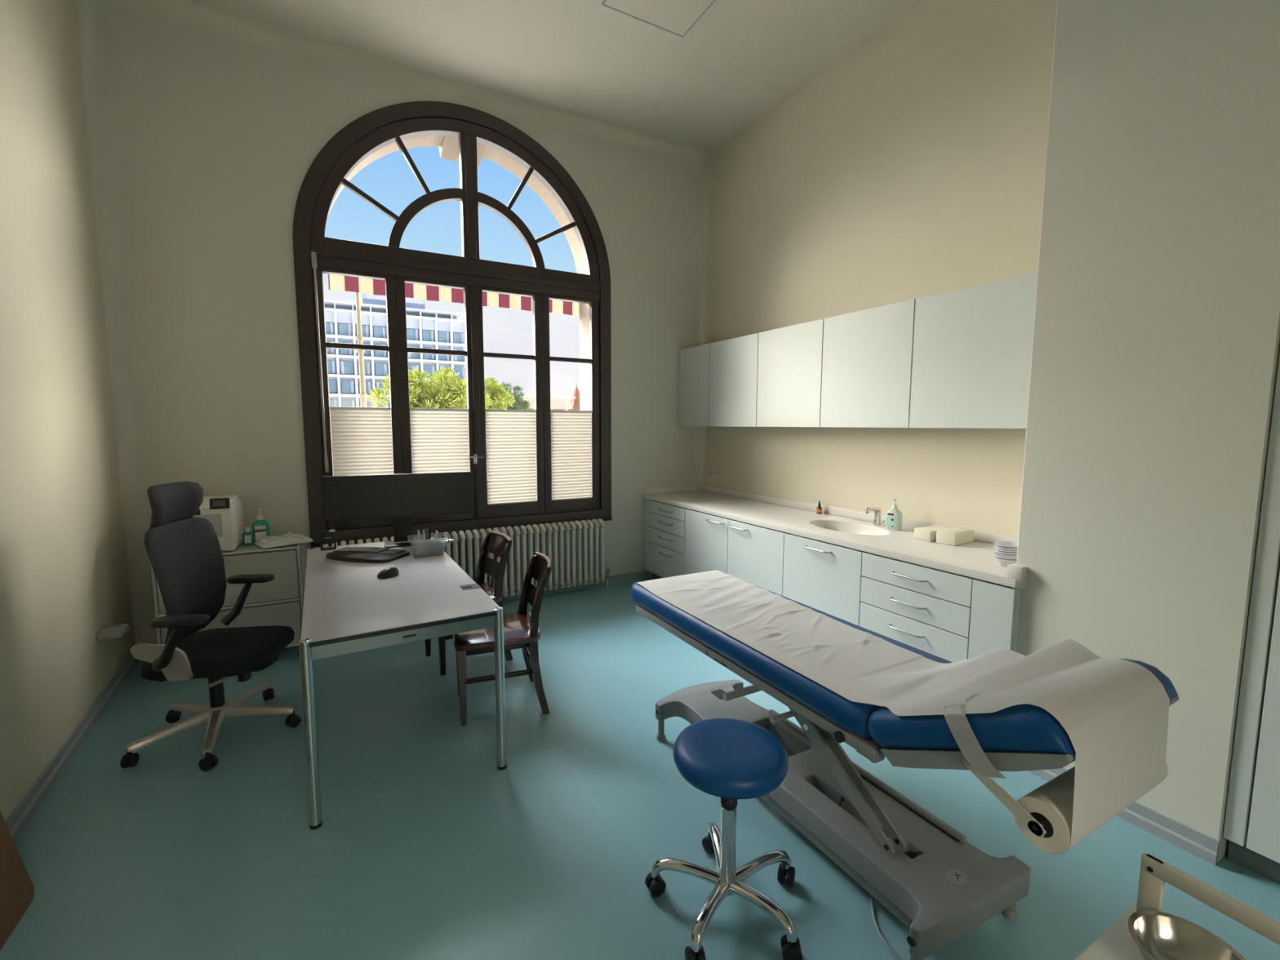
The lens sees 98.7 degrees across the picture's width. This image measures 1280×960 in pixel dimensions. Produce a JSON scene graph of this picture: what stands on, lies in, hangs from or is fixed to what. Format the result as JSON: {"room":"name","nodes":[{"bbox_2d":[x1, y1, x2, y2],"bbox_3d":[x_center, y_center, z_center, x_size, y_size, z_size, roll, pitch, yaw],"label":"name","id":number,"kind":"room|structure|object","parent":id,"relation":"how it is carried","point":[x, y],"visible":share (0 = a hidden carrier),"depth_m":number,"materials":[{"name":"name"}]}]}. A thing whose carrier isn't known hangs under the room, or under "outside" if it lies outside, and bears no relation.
{"room":"examination room","nodes":[
{"label":"examination room","id":0,"kind":"room"},
{"bbox_2d":[0,0,135,821],"bbox_3d":[-1.835,-0.646,0.786,0.200,4.280,7.066,-3,7,-32],"label":"wall","id":1,"kind":"structure","parent":0,"point":[64,575],"depth_m":2.66,"materials":[{"name":"beige paint"}]},
{"bbox_2d":[4,652,138,842],"bbox_3d":[-1.716,1.438,1.006,0.022,0.088,6.556,-3,7,-32],"label":"baseboard","id":2,"kind":"structure","parent":1,"relation":"attached to","point":[16,822],"depth_m":2.54,"materials":[{"name":"grey plastic"}]},
{"bbox_2d":[96,623,128,640],"bbox_3d":[-2.999,0.861,3.127,0.106,0.047,0.140,-3,7,-28],"label":"outlet","id":3,"kind":"object","parent":1,"relation":"attached to","point":[117,631],"depth_m":3.08,"materials":[{"name":"grey plastic"}]},
{"bbox_2d":[75,0,156,644],"bbox_3d":[-3.375,-0.927,3.547,0.102,4.280,0.102,-3,7,-28],"label":"trim","id":4,"kind":"structure","parent":1,"relation":"attached to","point":[89,16],"depth_m":3.55,"materials":[{"name":"paint"}]},
{"bbox_2d":[100,2,700,577],"bbox_3d":[-1.330,-1.045,4.763,5.500,4.280,0.090,-3,7,-28],"label":"wall","id":5,"kind":"structure","parent":0,"point":[216,139],"depth_m":3.91,"materials":[{"name":"paint"}]},
{"bbox_2d":[149,570,649,644],"bbox_3d":[-1.651,1.069,4.731,3.969,0.078,0.035,-3,7,-28],"label":"baseboard","id":6,"kind":"structure","parent":5,"relation":"attached to","point":[618,579],"depth_m":5.47,"materials":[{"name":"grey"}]},
{"bbox_2d":[98,0,711,166],"bbox_3d":[-1.359,-3.113,4.429,4.679,0.102,0.102,-3,7,-28],"label":"trim","id":7,"kind":"structure","parent":5,"relation":"attached to","point":[184,12],"depth_m":4.15,"materials":[{"name":"paint"}]},
{"bbox_2d":[293,101,612,546],"bbox_3d":[-1.405,-1.288,4.647,2.545,3.494,0.179,-3,7,-28],"label":"window","id":8,"kind":"structure","parent":5,"relation":"in","point":[377,129],"depth_m":4.52,"materials":[{"name":"brown wood"}]},
{"bbox_2d":[311,251,328,472],"bbox_3d":[-2.385,-0.862,4.096,0.038,1.615,0.054,-3,7,-28],"label":"awning crank","id":9,"kind":"object","parent":8,"relation":"hanging from","point":[313,255],"visible":1,"depth_m":4.08,"materials":[{"name":"grey metal"}]},
{"bbox_2d":[329,406,393,475],"bbox_3d":[-2.190,-0.152,4.351,0.427,0.839,0.018,-3,7,-28],"label":"blind","id":10,"kind":"object","parent":8,"relation":"attached to","point":[362,437],"visible":0.59,"depth_m":4.33,"materials":[{"name":"fabric"}]},
{"bbox_2d":[409,408,469,473],"bbox_3d":[-1.675,-0.179,4.630,0.461,0.839,0.018,-3,7,-28],"label":"blind","id":11,"kind":"object","parent":8,"relation":"attached to","point":[439,436],"visible":0.56,"depth_m":4.61,"materials":[{"name":"fabric"}]},
{"bbox_2d":[484,408,537,505],"bbox_3d":[-1.148,-0.207,4.916,0.451,0.839,0.018,-3,7,-28],"label":"blind","id":12,"kind":"object","parent":8,"relation":"attached to","point":[510,434],"visible":1,"depth_m":4.91,"materials":[{"name":"fabric"}]},
{"bbox_2d":[550,410,591,500],"bbox_3d":[-0.646,-0.233,5.188,0.409,0.839,0.018,-3,7,-28],"label":"blind","id":13,"kind":"object","parent":8,"relation":"attached to","point":[571,430],"visible":1,"depth_m":5.18,"materials":[{"name":"fabric"}]},
{"bbox_2d":[322,135,589,475],"bbox_3d":[-1.551,-0.666,4.893,8.000,11.500,0.279,-3,7,-28],"label":"wall","id":14,"kind":"structure","parent":0,"point":[448,145],"depth_m":4.96,"materials":[{"name":"beige paint"}]},
{"bbox_2d":[328,273,578,315],"bbox_3d":[-1.562,-1.736,4.993,2.234,0.262,0.076,-3,7,-28],"label":"awning","id":15,"kind":"object","parent":14,"relation":"attached to","point":[336,282],"visible":0.48,"depth_m":4.90,"materials":[{"name":"fabric"}]},
{"bbox_2d":[185,0,923,153],"bbox_3d":[0.240,-2.958,1.688,5.500,0.150,7.045,-3,7,-28],"label":"ceiling","id":16,"kind":"structure","parent":0,"point":[700,90],"depth_m":3.93,"materials":[{"name":"paint"}]},
{"bbox_2d":[601,0,715,37],"bbox_3d":[0.175,-3.050,3.414,0.620,0.012,0.620,-3,7,-28],"label":"access panel","id":17,"kind":"object","parent":16,"relation":"in","point":[677,17],"visible":1,"depth_m":3.59,"materials":[{"name":"grey plastic"}]},
{"bbox_2d":[0,577,1279,959],"bbox_3d":[0.273,1.423,2.152,5.400,0.100,7.045,-3,7,-28],"label":"floor","id":18,"kind":"structure","parent":0,"point":[423,848],"depth_m":2.11,"materials":[{"name":"teal plastic"}]},
{"bbox_2d":[0,810,34,951],"bbox_3d":[-1.793,1.061,1.198,0.170,0.800,1.320,-3,7,-28],"label":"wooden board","id":19,"kind":"object","parent":18,"relation":"on","point":[16,886],"visible":1,"depth_m":1.77,"materials":[{"name":"brown wood"}]},
{"bbox_2d":[120,480,301,771],"bbox_3d":[-2.135,0.659,2.743,0.702,1.290,0.706,-3,7,-28],"label":"office chair","id":20,"kind":"object","parent":18,"relation":"on","point":[184,553],"visible":1,"depth_m":2.70,"materials":[{"name":"black fabric"}]},
{"bbox_2d":[149,533,306,681],"bbox_3d":[-2.727,0.820,3.744,0.827,0.767,0.547,-3,6,-27],"label":"storage cabinet","id":21,"kind":"object","parent":18,"relation":"on","point":[278,602],"visible":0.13,"depth_m":3.60,"materials":[{"name":"white laminate"}]},
{"bbox_2d":[192,494,244,551],"bbox_3d":[-2.855,0.275,3.588,0.375,0.343,0.400,-3,6,-27],"label":"printer","id":22,"kind":"object","parent":21,"relation":"on","point":[224,513],"visible":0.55,"depth_m":3.50,"materials":[{"name":"white plastic"}]},
{"bbox_2d":[217,537,223,550],"bbox_3d":[-2.789,0.413,3.436,0.300,0.076,0.014,-3,6,-27],"label":"paper tray","id":23,"kind":"object","parent":22,"relation":"on","point":[220,540],"depth_m":3.49,"materials":[{"name":"white plastic"}]},
{"bbox_2d":[242,526,253,545],"bbox_3d":[-2.645,0.377,3.705,0.058,0.119,0.040,-4,7,-34],"label":"bottle","id":24,"kind":"object","parent":21,"relation":"on","point":[247,536],"visible":1,"depth_m":3.69,"materials":[{"name":"teal"}]},
{"bbox_2d":[252,509,269,542],"bbox_3d":[-2.612,0.314,3.782,0.095,0.228,0.070,-4,7,-35],"label":"sanitizer bottle","id":25,"kind":"object","parent":21,"relation":"on","point":[260,528],"visible":0.9,"depth_m":3.76,"materials":[{"name":"teal"}]},
{"bbox_2d":[253,531,313,548],"bbox_3d":[-2.443,0.399,3.762,0.240,0.063,0.300,5,8,41],"label":"plastic bag","id":26,"kind":"object","parent":21,"relation":"on","point":[288,539],"visible":1,"depth_m":3.71,"materials":[{"name":"white plastic"}]},
{"bbox_2d":[297,537,506,829],"bbox_3d":[-1.412,0.891,3.093,0.787,0.762,1.842,-3,7,-30],"label":"desk","id":27,"kind":"object","parent":18,"relation":"on","point":[347,609],"visible":0.82,"depth_m":2.47,"materials":[{"name":"white laminate"}]},
{"bbox_2d":[320,529,336,550],"bbox_3d":[-2.065,0.392,3.637,0.090,0.132,0.060,-3,6,-26],"label":"card reader","id":28,"kind":"object","parent":27,"relation":"on","point":[328,536],"visible":1,"depth_m":3.63,"materials":[{"name":"black plastic"}]},
{"bbox_2d":[325,546,409,563],"bbox_3d":[-1.718,0.462,3.438,0.484,0.036,0.284,1,6,13],"label":"keyboard","id":29,"kind":"object","parent":27,"relation":"on","point":[352,554],"visible":1,"depth_m":3.39,"materials":[{"name":"black plastic"}]},
{"bbox_2d":[377,566,399,578],"bbox_3d":[-1.372,0.501,2.991,0.075,0.049,0.115,6,8,44],"label":"computer mouse","id":30,"kind":"object","parent":27,"relation":"on","point":[388,572],"visible":1,"depth_m":2.97,"materials":[{"name":"black plastic"}]},
{"bbox_2d":[321,471,473,547],"bbox_3d":[-1.633,0.200,3.773,0.930,0.490,0.180,-2,6,-24],"label":"monitor","id":31,"kind":"object","parent":27,"relation":"on","point":[400,497],"visible":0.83,"depth_m":3.72,"materials":[{"name":"black plastic"}]},
{"bbox_2d":[413,539,442,556],"bbox_3d":[-1.353,0.417,3.503,0.228,0.112,0.206,-3,6,-26],"label":"box","id":32,"kind":"object","parent":27,"relation":"on","point":[433,548],"visible":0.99,"depth_m":3.45,"materials":[{"name":"grey plastic"}]},
{"bbox_2d":[427,527,431,542],"bbox_3d":[-1.342,0.357,3.508,0.014,0.111,0.036,4,7,35],"label":"pen","id":33,"kind":"object","parent":32,"relation":"on","point":[430,528],"visible":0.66,"depth_m":3.50,"materials":[{"name":"black plastic"}]},
{"bbox_2d":[416,525,448,542],"bbox_3d":[-1.418,0.384,3.765,0.205,0.128,0.035,-2,6,-23],"label":"wire stand","id":34,"kind":"object","parent":27,"relation":"on","point":[437,526],"visible":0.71,"depth_m":3.77,"materials":[{"name":"black metal"}]},
{"bbox_2d":[459,582,480,590],"bbox_3d":[-0.866,0.544,2.803,0.087,0.003,0.082,-3,7,-30],"label":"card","id":35,"kind":"object","parent":27,"relation":"attached to","point":[473,586],"depth_m":2.79,"materials":[{"name":"white plastic"}]},
{"bbox_3d":[-1.437,0.438,3.802,0.219,0.011,0.176,6,8,44],"label":"sheaf","id":36,"kind":"object","parent":27,"relation":"on","visible":0},
{"bbox_2d":[415,537,453,543],"bbox_3d":[-1.424,0.424,3.819,0.219,0.011,0.176,3,6,27],"label":"sheaf","id":37,"kind":"object","parent":36,"relation":"on","point":[443,540],"visible":0.5,"depth_m":3.83,"materials":[{"name":"white"}]},
{"bbox_2d":[322,518,608,596],"bbox_3d":[-1.351,0.760,4.756,2.394,0.690,0.173,-3,7,-28],"label":"radiator","id":38,"kind":"object","parent":18,"relation":"on","point":[575,550],"visible":0.49,"depth_m":4.97,"materials":[{"name":"white metal"}]},
{"bbox_2d":[424,531,512,675],"bbox_3d":[-1.161,0.798,3.725,0.540,0.821,0.450,-4,7,-35],"label":"wooden chair","id":39,"kind":"object","parent":18,"relation":"on","point":[499,544],"visible":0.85,"depth_m":3.76,"materials":[{"name":"brown wood"}]},
{"bbox_2d":[453,551,551,725],"bbox_3d":[-0.773,0.861,3.111,0.540,0.821,0.450,-2,6,-20],"label":"wooden chair","id":40,"kind":"object","parent":18,"relation":"on","point":[521,629],"visible":0.98,"depth_m":2.97,"materials":[{"name":"brown wood"}]},
{"bbox_2d":[505,664,710,959],"bbox_3d":[0.183,1.420,1.676,0.003,0.001,4.500,-3,7,-28],"label":"trim","id":41,"kind":"structure","parent":18,"relation":"on","point":[505,664],"depth_m":2.22,"materials":[{"name":"teal"}]},
{"bbox_2d":[644,498,688,579],"bbox_3d":[0.511,0.622,5.451,0.744,0.834,0.762,-3,7,-28],"label":"base cabinet","id":42,"kind":"object","parent":18,"relation":"on","point":[664,523],"visible":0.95,"depth_m":5.26,"materials":[{"name":"grey"}]},
{"bbox_2d":[643,484,1027,588],"bbox_3d":[1.196,0.323,4.208,0.720,0.203,3.539,-3,7,-28],"label":"countertop","id":43,"kind":"structure","parent":42,"relation":"on","point":[851,529],"depth_m":3.75,"materials":[{"name":"white"}]},
{"bbox_2d":[815,501,822,513],"bbox_3d":[1.431,0.215,4.384,0.049,0.102,0.049,-3,7,-28],"label":"dropper bottle","id":44,"kind":"object","parent":43,"relation":"on","point":[819,508],"visible":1,"depth_m":4.37,"materials":[{"name":"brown glass"}]},
{"bbox_2d":[809,520,889,551],"bbox_3d":[1.438,0.395,3.811,0.365,0.140,0.611,-3,7,-28],"label":"basin","id":45,"kind":"object","parent":43,"relation":"in","point":[861,530],"depth_m":3.94,"materials":[{"name":"white ceramic"}]},
{"bbox_2d":[865,506,884,525],"bbox_3d":[1.637,0.252,3.862,0.142,0.133,0.089,0,6,-4],"label":"faucet","id":46,"kind":"object","parent":43,"relation":"on","point":[877,520],"visible":1,"depth_m":3.86,"materials":[{"name":"silver metal"}]},
{"bbox_2d":[885,498,902,530],"bbox_3d":[1.715,0.231,3.705,0.067,0.208,0.094,-5,8,-42],"label":"soap bottle","id":47,"kind":"object","parent":43,"relation":"on","point":[894,516],"visible":1,"depth_m":3.68,"materials":[{"name":"white plastic"}]},
{"bbox_2d":[913,525,946,542],"bbox_3d":[1.835,0.332,3.413,0.236,0.068,0.123,-2,6,-24],"label":"pack","id":48,"kind":"object","parent":43,"relation":"on","point":[926,533],"visible":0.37,"depth_m":3.37,"materials":[{"name":"beige"}]},
{"bbox_2d":[936,527,974,546],"bbox_3d":[1.911,0.337,3.316,0.256,0.078,0.118,-4,7,-34],"label":"pack","id":49,"kind":"object","parent":43,"relation":"on","point":[954,536],"visible":1,"depth_m":3.26,"materials":[{"name":"beige"}]},
{"bbox_2d":[994,555,1016,567],"bbox_3d":[1.857,0.410,2.767,0.157,0.039,0.116,-3,7,-28],"label":"dish","id":50,"kind":"object","parent":43,"relation":"on","point":[1001,562],"visible":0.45,"depth_m":2.73,"materials":[{"name":"white"}]},
{"bbox_2d":[994,553,1017,560],"bbox_3d":[1.857,0.397,2.768,0.157,0.039,0.116,-3,7,-28],"label":"dish","id":51,"kind":"object","parent":50,"relation":"on","point":[996,556],"visible":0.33,"depth_m":2.72,"materials":[{"name":"white"}]},
{"bbox_2d":[994,551,1017,557],"bbox_3d":[1.856,0.386,2.763,0.157,0.039,0.116,-3,7,-28],"label":"dish","id":52,"kind":"object","parent":51,"relation":"on","point":[995,552],"visible":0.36,"depth_m":2.71,"materials":[{"name":"white"}]},
{"bbox_2d":[995,549,1017,555],"bbox_3d":[1.858,0.374,2.761,0.157,0.039,0.116,-3,7,-28],"label":"dish","id":53,"kind":"object","parent":52,"relation":"on","point":[997,553],"visible":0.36,"depth_m":2.71,"materials":[{"name":"white"}]},
{"bbox_2d":[995,546,1017,553],"bbox_3d":[1.859,0.363,2.762,0.157,0.039,0.116,-3,7,-28],"label":"dish","id":54,"kind":"object","parent":53,"relation":"on","point":[997,550],"visible":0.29,"depth_m":2.71,"materials":[{"name":"white"}]},
{"bbox_2d":[994,544,1017,551],"bbox_3d":[1.855,0.351,2.762,0.157,0.039,0.116,-3,7,-28],"label":"dish","id":55,"kind":"object","parent":54,"relation":"on","point":[997,548],"visible":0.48,"depth_m":2.71,"materials":[{"name":"white"}]},
{"bbox_2d":[994,541,1017,548],"bbox_3d":[1.855,0.339,2.762,0.157,0.039,0.116,-3,7,-28],"label":"dish","id":56,"kind":"object","parent":55,"relation":"on","point":[1006,544],"visible":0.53,"depth_m":2.80,"materials":[{"name":"white"}]},
{"bbox_2d":[644,718,802,959],"bbox_3d":[0.307,1.121,1.787,0.518,0.573,0.523,-3,7,-28],"label":"stool","id":57,"kind":"object","parent":18,"relation":"on","point":[731,760],"visible":1,"depth_m":1.73,"materials":[{"name":"blue leather"}]},
{"bbox_2d":[684,508,775,574],"bbox_3d":[0.843,0.685,4.845,0.744,0.831,0.623,-3,7,-28],"label":"base cabinet","id":58,"kind":"object","parent":18,"relation":"on","point":[706,535],"visible":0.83,"depth_m":4.66,"materials":[{"name":"grey"}]},
{"bbox_2d":[727,519,822,595],"bbox_3d":[1.143,0.741,4.298,0.744,0.831,0.629,-3,7,-28],"label":"base cabinet","id":59,"kind":"object","parent":18,"relation":"on","point":[755,555],"visible":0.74,"depth_m":4.09,"materials":[{"name":"grey"}]},
{"bbox_2d":[782,533,866,626],"bbox_3d":[1.450,0.798,3.738,0.744,0.831,0.652,-3,7,-28],"label":"base cabinet","id":60,"kind":"object","parent":18,"relation":"on","point":[825,577],"visible":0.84,"depth_m":3.52,"materials":[{"name":"grey"}]},
{"bbox_2d":[631,581,1179,959],"bbox_3d":[0.686,0.892,2.254,0.606,0.938,2.048,-3,7,-28],"label":"examination table","id":61,"kind":"object","parent":18,"relation":"on","point":[923,870],"visible":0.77,"depth_m":1.80,"materials":[{"name":"leather"}]},
{"bbox_2d":[631,569,1169,854],"bbox_3d":[0.667,0.581,2.209,0.556,0.336,2.066,-3,7,-28],"label":"paper","id":62,"kind":"object","parent":61,"relation":"on","point":[1113,713],"visible":0.98,"depth_m":1.53,"materials":[{"name":"white paper"}]},
{"bbox_2d":[943,693,1007,778],"bbox_3d":[0.850,0.639,1.378,0.098,0.162,0.174,-3,7,-28],"label":"strap","id":63,"kind":"object","parent":61,"relation":"attached to","point":[955,717],"visible":1,"depth_m":1.36,"materials":[{"name":"white plastic"}]},
{"bbox_2d":[1013,761,1168,853],"bbox_3d":[1.154,0.775,1.384,0.578,0.116,0.116,-3,7,-28],"label":"paper roll","id":64,"kind":"object","parent":61,"relation":"hanging from","point":[1051,804],"visible":0.38,"depth_m":1.25,"materials":[{"name":"beige paper"}]},
{"bbox_2d":[859,552,1013,662],"bbox_3d":[1.761,0.856,3.170,0.744,0.831,0.648,-3,7,-28],"label":"base cabinet","id":65,"kind":"object","parent":18,"relation":"on","point":[926,609],"visible":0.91,"depth_m":2.95,"materials":[{"name":"grey"}]},
{"bbox_2d":[968,579,1021,658],"bbox_3d":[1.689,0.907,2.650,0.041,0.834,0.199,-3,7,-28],"label":"base cabinet","id":66,"kind":"object","parent":18,"relation":"on","point":[995,608],"visible":0.38,"depth_m":2.61,"materials":[{"name":"white laminate"}]},
{"bbox_2d":[1074,852,1279,959],"bbox_3d":[0.732,1.088,0.466,0.602,0.905,0.758,-3,7,-28],"label":"trolley","id":67,"kind":"object","parent":18,"relation":"on","point":[1116,943],"visible":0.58,"depth_m":0.83,"materials":[{"name":"white metal"}]},
{"bbox_2d":[1074,905,1144,959],"bbox_3d":[0.733,0.751,0.431,0.590,0.018,0.758,-3,7,-28],"label":"tray","id":68,"kind":"object","parent":67,"relation":"on","point":[1116,943],"depth_m":0.83,"materials":[{"name":"white metal"}]},
{"bbox_2d":[1127,910,1246,959],"bbox_3d":[0.778,0.687,0.778,0.134,0.042,0.134,-3,7,-28],"label":"steel bowl","id":69,"kind":"object","parent":67,"relation":"on","point":[1157,935],"visible":1,"depth_m":0.81,"materials":[{"name":"silver metal"}]},
{"bbox_2d":[1222,351,1279,884],"bbox_3d":[2.943,0.239,1.020,0.642,2.495,2.302,-3,7,-28],"label":"wardrobe","id":70,"kind":"object","parent":18,"relation":"on","point":[1251,828],"visible":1,"depth_m":1.89,"materials":[{"name":"white laminate"}]},
{"bbox_2d":[705,0,1057,537],"bbox_3d":[1.501,-1.004,4.430,0.150,4.280,3.810,-3,7,-28],"label":"wall","id":71,"kind":"structure","parent":0,"point":[913,166],"depth_m":3.77,"materials":[{"name":"beige paint"}]},
{"bbox_2d":[678,343,710,426],"bbox_3d":[0.660,-0.928,5.508,0.304,0.778,0.527,-3,7,-28],"label":"upper cabinet","id":72,"kind":"object","parent":71,"relation":"attached to","point":[694,362],"visible":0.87,"depth_m":5.42,"materials":[{"name":"grey"}]},
{"bbox_2d":[696,155,710,490],"bbox_3d":[0.655,-1.577,5.706,0.072,3.400,0.072,-3,7,-28],"label":"trim","id":73,"kind":"structure","parent":71,"relation":"attached to","point":[705,167],"depth_m":5.67,"materials":[{"name":"paint"}]},
{"bbox_2d":[706,468,711,476],"bbox_3d":[0.728,-0.081,5.772,0.011,0.080,0.080,-3,7,-28],"label":"wall socket","id":74,"kind":"object","parent":71,"relation":"attached to","point":[708,470],"visible":1,"depth_m":5.76,"materials":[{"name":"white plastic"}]},
{"bbox_2d":[713,469,718,477],"bbox_3d":[0.781,-0.071,5.676,0.011,0.080,0.080,-3,7,-28],"label":"wall socket","id":75,"kind":"object","parent":71,"relation":"attached to","point":[715,471],"visible":1,"depth_m":5.66,"materials":[{"name":"white plastic"}]},
{"bbox_2d":[708,333,758,426],"bbox_3d":[0.952,-0.874,4.977,0.304,0.778,0.685,-3,7,-28],"label":"upper cabinet","id":76,"kind":"object","parent":71,"relation":"attached to","point":[733,362],"visible":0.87,"depth_m":4.87,"materials":[{"name":"grey laminate"}]},
{"bbox_2d":[756,318,823,426],"bbox_3d":[1.284,-0.812,4.370,0.304,0.778,0.701,-3,7,-28],"label":"upper cabinet","id":77,"kind":"object","parent":71,"relation":"attached to","point":[790,358],"visible":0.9,"depth_m":4.26,"materials":[{"name":"grey"}]},
{"bbox_2d":[820,298,915,427],"bbox_3d":[1.625,-0.749,3.749,0.304,0.778,0.717,-3,7,-28],"label":"upper cabinet","id":78,"kind":"object","parent":71,"relation":"attached to","point":[867,365],"visible":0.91,"depth_m":3.63,"materials":[{"name":"grey"}]},
{"bbox_2d":[909,271,1037,428],"bbox_3d":[1.999,-0.679,3.065,0.304,0.778,0.845,-3,7,-28],"label":"upper cabinet","id":79,"kind":"object","parent":71,"relation":"attached to","point":[972,351],"visible":0.61,"depth_m":3.03,"materials":[{"name":"grey"}]},
{"bbox_2d":[1016,0,1279,862],"bbox_3d":[2.839,-0.685,1.288,0.825,4.280,3.055,-3,7,-28],"label":"wall pier","id":80,"kind":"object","parent":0,"point":[1156,346],"visible":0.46,"depth_m":2.07,"materials":[{"name":"white paint"}]},
{"bbox_2d":[1027,767,1219,865],"bbox_3d":[1.909,1.315,2.308,0.018,0.090,0.740,-3,7,-28],"label":"baseboard","id":81,"kind":"structure","parent":80,"relation":"attached to","point":[1189,839],"depth_m":2.10,"materials":[{"name":"grey plastic"}]},
{"label":"outside","id":82,"kind":"structure","parent":0,"visible":0},
{"bbox_3d":[-13.215,-3.068,87.011,180.000,0.200,154.800,-3,7,-28],"label":"ground","id":83,"kind":"structure","parent":82,"visible":0},
{"bbox_2d":[355,292,366,407],"bbox_3d":[-6.705,-0.235,13.475,0.176,8.900,0.170,-3,7,-28],"label":"mast","id":84,"kind":"object","parent":83,"relation":"on","point":[362,394],"visible":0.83,"depth_m":13.16,"materials":[{"name":"beige metal"}]},
{"bbox_2d":[324,293,466,473],"bbox_3d":[-36.158,-9.617,55.624,34.400,19.000,14.500,-3,7,-28],"label":"office building","id":85,"kind":"structure","parent":83,"relation":"on","point":[425,328],"depth_m":53.91,"materials":[{"name":"grey"}]},
{"bbox_2d":[329,322,333,334],"bbox_3d":[-29.122,-14.305,51.934,0.240,1.120,0.050,-3,7,-28],"label":"curtain","id":86,"kind":"object","parent":85,"relation":"hanging from","point":[331,327],"depth_m":51.91,"materials":[{"name":"grey fabric"}]},
{"bbox_2d":[330,341,334,354],"bbox_3d":[-29.143,-12.557,52.100,0.240,1.190,0.050,-3,7,-28],"label":"curtain","id":87,"kind":"object","parent":85,"relation":"hanging from","point":[332,350],"depth_m":52.10,"materials":[{"name":"grey fabric"}]},
{"bbox_2d":[332,360,335,373],"bbox_3d":[-29.148,-10.737,52.283,0.240,1.190,0.050,-3,7,-28],"label":"curtain","id":88,"kind":"object","parent":85,"relation":"hanging from","point":[333,362],"depth_m":52.27,"materials":[{"name":"grey fabric"}]},
{"bbox_2d":[340,360,344,373],"bbox_3d":[-28.498,-10.771,52.635,0.240,1.190,0.050,-3,7,-28],"label":"curtain","id":89,"kind":"object","parent":85,"relation":"hanging from","point":[342,363],"depth_m":52.62,"materials":[{"name":"grey fabric"}]},
{"bbox_2d":[347,324,351,336],"bbox_3d":[-27.807,-14.373,52.647,0.240,1.120,0.050,-3,7,-28],"label":"curtain","id":90,"kind":"object","parent":85,"relation":"hanging from","point":[349,331],"depth_m":52.62,"materials":[{"name":"grey fabric"}]},
{"bbox_2d":[351,381,354,393],"bbox_3d":[-27.838,-8.984,53.179,0.240,1.190,0.050,-3,7,-28],"label":"curtain","id":91,"kind":"object","parent":85,"relation":"hanging from","point":[352,382],"depth_m":53.17,"materials":[{"name":"grey fabric"}]},
{"bbox_2d":[365,324,368,337],"bbox_3d":[-26.493,-14.442,53.361,0.240,1.120,0.050,-3,7,-28],"label":"curtain","id":92,"kind":"object","parent":85,"relation":"hanging from","point":[366,326],"depth_m":53.34,"materials":[{"name":"grey fabric"}]},
{"bbox_2d":[367,362,370,374],"bbox_3d":[-26.519,-10.874,53.709,0.240,1.190,0.050,-3,7,-28],"label":"curtain","id":93,"kind":"object","parent":85,"relation":"hanging from","point":[368,363],"depth_m":53.70,"materials":[{"name":"grey fabric"}]},
{"bbox_2d":[368,381,371,393],"bbox_3d":[-26.524,-9.053,53.892,0.240,1.190,0.050,-3,7,-28],"label":"curtain","id":94,"kind":"object","parent":85,"relation":"hanging from","point":[369,382],"depth_m":53.87,"materials":[{"name":"grey fabric"}]},
{"bbox_2d":[382,326,386,337],"bbox_3d":[-25.179,-14.510,54.074,0.240,1.120,0.050,-3,7,-28],"label":"curtain","id":95,"kind":"object","parent":85,"relation":"hanging from","point":[384,327],"depth_m":54.05,"materials":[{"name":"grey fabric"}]},
{"bbox_2d":[383,363,386,375],"bbox_3d":[-25.205,-10.942,54.423,0.240,1.190,0.050,-3,7,-28],"label":"curtain","id":96,"kind":"object","parent":85,"relation":"hanging from","point":[384,364],"depth_m":54.40,"materials":[{"name":"grey fabric"}]},
{"bbox_2d":[361,297,425,309],"bbox_3d":[-26.258,-17.843,58.209,5.800,1.000,6.000,-3,7,-28],"label":"sign","id":97,"kind":"object","parent":85,"relation":"on","point":[371,301],"depth_m":55.09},
{"bbox_2d":[431,330,434,342],"bbox_3d":[-21.236,-14.716,56.214,0.240,1.120,0.050,-3,7,-28],"label":"curtain","id":98,"kind":"object","parent":85,"relation":"hanging from","point":[432,331],"depth_m":56.19,"materials":[{"name":"grey fabric"}]},
{"bbox_2d":[366,366,493,437],"bbox_3d":[-7.776,-0.445,21.001,3.456,7.850,3.674,2,6,17],"label":"tree","id":99,"kind":"object","parent":83,"relation":"on","point":[448,391],"visible":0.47,"depth_m":19.88,"materials":[{"name":"green plant"}]},
{"bbox_2d":[484,376,515,502],"bbox_3d":[-6.745,-0.586,23.125,3.063,7.712,2.315,-3,7,-28],"label":"tree","id":100,"kind":"object","parent":83,"relation":"on","point":[495,389],"visible":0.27,"depth_m":22.73,"materials":[{"name":"green plant"}]},
{"bbox_2d":[500,382,531,409],"bbox_3d":[-6.119,-0.704,25.179,2.319,7.537,1.810,-3,7,-28],"label":"tree","id":101,"kind":"object","parent":83,"relation":"on","point":[521,403],"visible":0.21,"depth_m":24.87,"materials":[{"name":"green plant"}]},
{"bbox_2d":[519,384,579,413],"bbox_3d":[-13.707,-11.438,99.285,17.200,14.000,13.400,-3,7,-28],"label":"house","id":102,"kind":"structure","parent":83,"relation":"on","point":[556,403],"depth_m":94.53,"materials":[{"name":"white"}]},
{"bbox_2d":[556,396,576,410],"bbox_3d":[-4.234,-1.206,31.903,1.160,7.160,0.160,-3,7,-28],"label":"street lamp","id":103,"kind":"object","parent":83,"relation":"on","point":[557,397],"visible":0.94,"depth_m":31.55,"materials":[{"name":"grey"}]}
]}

